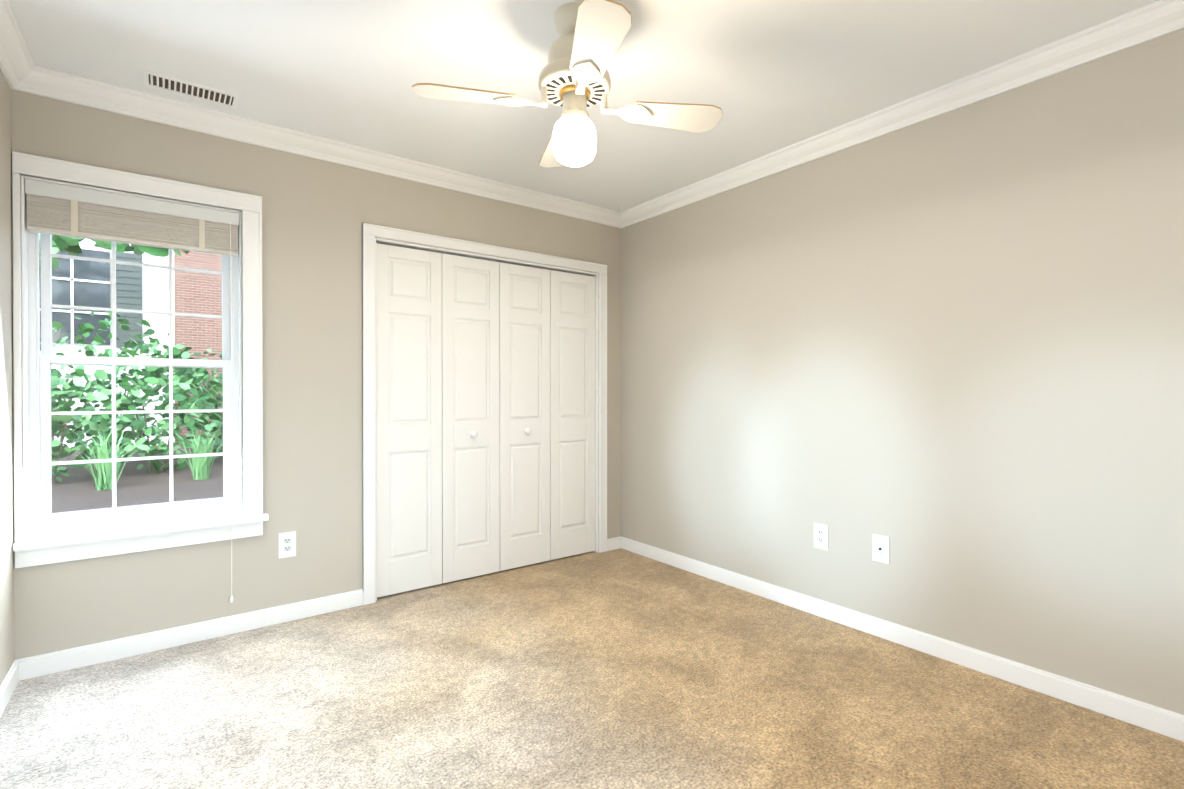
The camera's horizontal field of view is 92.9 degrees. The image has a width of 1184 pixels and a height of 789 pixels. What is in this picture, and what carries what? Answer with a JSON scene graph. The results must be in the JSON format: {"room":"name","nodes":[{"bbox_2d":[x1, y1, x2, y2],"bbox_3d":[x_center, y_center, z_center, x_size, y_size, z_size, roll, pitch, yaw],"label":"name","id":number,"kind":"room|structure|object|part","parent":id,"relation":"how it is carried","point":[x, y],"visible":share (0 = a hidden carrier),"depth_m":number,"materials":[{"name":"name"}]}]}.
{"room":"empty bedroom","nodes":[
{"label":"empty bedroom","id":0,"kind":"room"},
{"bbox_2d":[0,69,14,685],"bbox_3d":[-1.190,-0.067,0.608,0.200,2.440,3.950,0,0,-37],"label":"wall","id":1,"kind":"structure","parent":0,"point":[7,650],"depth_m":2.15,"materials":[{"name":"beige paint"}]},
{"bbox_2d":[0,658,23,717],"bbox_3d":[-1.165,1.110,0.760,0.014,0.085,3.750,0,0,-37],"label":"baseboard","id":2,"kind":"structure","parent":1,"relation":"attached to","point":[15,674],"depth_m":2.13,"materials":[{"name":"white paint"}]},
{"bbox_2d":[0,0,39,93],"bbox_3d":[-1.140,-1.245,0.764,0.078,0.086,3.750,0,0,-37],"label":"crown molding","id":3,"kind":"structure","parent":1,"relation":"attached to","point":[17,65],"depth_m":2.09,"materials":[{"name":"white paint"}]},
{"bbox_2d":[11,89,620,659],"bbox_3d":[-1.114,-0.083,3.290,3.565,2.440,0.230,0,0,-37],"label":"wall","id":4,"kind":"structure","parent":0,"point":[317,213],"depth_m":2.84,"materials":[{"name":"beige paint"}]},
{"bbox_2d":[12,151,268,567],"bbox_3d":[-1.997,-0.137,2.568,0.878,1.652,0.250,0,0,-37],"label":"window","id":5,"kind":"structure","parent":4,"relation":"in","point":[44,519],"depth_m":2.51,"materials":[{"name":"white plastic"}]},
{"bbox_2d":[25,179,238,602],"bbox_3d":[-1.984,0.059,2.486,0.731,1.855,0.120,0,0,-37],"label":"window blinds","id":6,"kind":"object","parent":5,"relation":"attached to","point":[63,210],"visible":0.94,"depth_m":2.46,"materials":[{"name":"white fabric"}]},
{"bbox_2d":[24,589,363,679],"bbox_3d":[-1.757,1.098,2.655,1.305,0.085,0.014,0,0,-37],"label":"baseboard","id":7,"kind":"structure","parent":4,"relation":"attached to","point":[87,655],"depth_m":2.56,"materials":[{"name":"white paint"}]},
{"bbox_2d":[278,531,295,558],"bbox_3d":[-1.530,0.755,2.829,0.078,0.125,0.008,0,0,-37],"label":"electrical outlet","id":8,"kind":"object","parent":4,"relation":"attached to","point":[286,544],"visible":1,"depth_m":2.83,"materials":[{"name":"white plastic"}]},
{"bbox_2d":[32,67,619,227],"bbox_3d":[-1.026,-1.259,3.156,2.970,0.086,0.078,0,0,-37],"label":"crown molding","id":9,"kind":"structure","parent":4,"relation":"attached to","point":[57,85],"depth_m":2.79,"materials":[{"name":"white paint"}]},
{"bbox_2d":[362,223,606,604],"bbox_3d":[-0.626,0.104,3.629,1.684,2.062,0.222,0,0,-37],"label":"trim","id":10,"kind":"structure","parent":4,"relation":"attached to","point":[370,234],"depth_m":3.23,"materials":[{"name":"white paint"}]},
{"bbox_2d":[376,243,594,597],"bbox_3d":[-0.581,0.142,3.569,1.524,1.962,0.080,0,0,-37],"label":"closet doors","id":11,"kind":"structure","parent":4,"relation":"in","point":[485,369],"depth_m":3.49,"materials":[{"name":"white paint"}]},
{"bbox_2d":[9,0,1158,211],"bbox_3d":[0.090,-1.353,1.697,3.565,0.120,4.150,0,0,-37],"label":"ceiling","id":12,"kind":"structure","parent":0,"point":[768,76],"depth_m":2.20,"materials":[{"name":"white paint"}]},
{"bbox_2d":[143,69,238,108],"bbox_3d":[-1.701,-1.294,2.397,0.325,0.007,0.135,0,0,-37],"label":"ceiling vent","id":13,"kind":"object","parent":12,"relation":"in","point":[185,88],"visible":1,"depth_m":2.39,"materials":[{"name":"white metal"}]},
{"bbox_2d":[412,0,722,167],"bbox_3d":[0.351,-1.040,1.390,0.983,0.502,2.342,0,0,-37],"label":"fan","id":14,"kind":"object","parent":12,"relation":"hanging from","point":[574,80],"visible":1,"depth_m":1.87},
{"bbox_3d":[-0.059,-0.866,1.932,0.152,0.149,0.152,0,0,-37],"label":"lamp globe","id":15,"kind":"part","parent":14,"relation":"part of","materials":[{"name":"white glass"}]},
{"bbox_2d":[0,548,1183,788],"bbox_3d":[0.090,1.197,1.713,3.565,0.100,4.150,0,0,-37],"label":"floor","id":16,"kind":"structure","parent":0,"point":[620,668],"depth_m":2.06,"materials":[{"name":"beige carpet"}]},
{"bbox_2d":[621,29,1183,714],"bbox_3d":[1.490,-0.079,2.643,0.200,2.440,3.950,0,0,-37],"label":"wall","id":17,"kind":"structure","parent":0,"point":[945,351],"depth_m":2.40,"materials":[{"name":"beige paint"}]},
{"bbox_2d":[814,523,828,549],"bbox_3d":[1.175,0.729,2.890,0.008,0.125,0.078,0,0,-37],"label":"electrical outlet","id":18,"kind":"object","parent":17,"relation":"attached to","point":[821,536],"visible":1,"depth_m":2.89,"materials":[{"name":"white plastic"}]},
{"bbox_2d":[872,534,889,563],"bbox_3d":[1.353,0.726,2.646,0.019,0.125,0.078,0,0,-37],"label":"outlet","id":19,"kind":"object","parent":17,"relation":"attached to","point":[880,547],"visible":1,"depth_m":2.65,"materials":[{"name":"white plastic"}]},
{"bbox_2d":[616,536,1183,741],"bbox_3d":[1.344,1.098,2.665,0.014,0.085,3.750,0,0,-37],"label":"baseboard","id":20,"kind":"structure","parent":17,"relation":"attached to","point":[1159,720],"depth_m":2.40,"materials":[{"name":"white paint"}]},
{"bbox_2d":[620,0,1183,227],"bbox_3d":[1.319,-1.256,2.632,0.078,0.086,3.750,0,0,-37],"label":"crown molding","id":21,"kind":"structure","parent":17,"relation":"attached to","point":[1144,24],"depth_m":2.37,"materials":[{"name":"white paint"}]},
{"label":"outside","id":22,"kind":"structure","parent":0,"visible":0},
{"bbox_2d":[52,444,222,512],"bbox_3d":[-6.881,1.095,10.200,24.000,0.600,17.799,0,0,-37],"label":"ground","id":23,"kind":"structure","parent":22,"point":[124,484],"depth_m":5.06,"materials":[{"name":"brown soil"}]},
{"bbox_2d":[39,233,189,278],"bbox_3d":[-4.742,-1.150,5.513,4.294,3.953,2.669,0,0,-37],"label":"tree","id":24,"kind":"object","parent":23,"relation":"on","point":[98,243],"depth_m":5.10,"materials":[{"name":"green plant"}]},
{"bbox_2d":[39,239,230,447],"bbox_3d":[-7.829,-3.053,9.769,12.000,7.700,3.300,0,0,-37],"label":"building","id":25,"kind":"structure","parent":23,"relation":"on","point":[87,247],"depth_m":8.69,"materials":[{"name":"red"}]},
{"bbox_2d":[40,311,230,490],"bbox_3d":[-5.391,-0.062,6.197,4.742,1.869,4.031,0,0,-37],"label":"bushes","id":26,"kind":"object","parent":23,"relation":"on","point":[106,393],"depth_m":5.72,"materials":[{"name":"green plant"}]}
]}

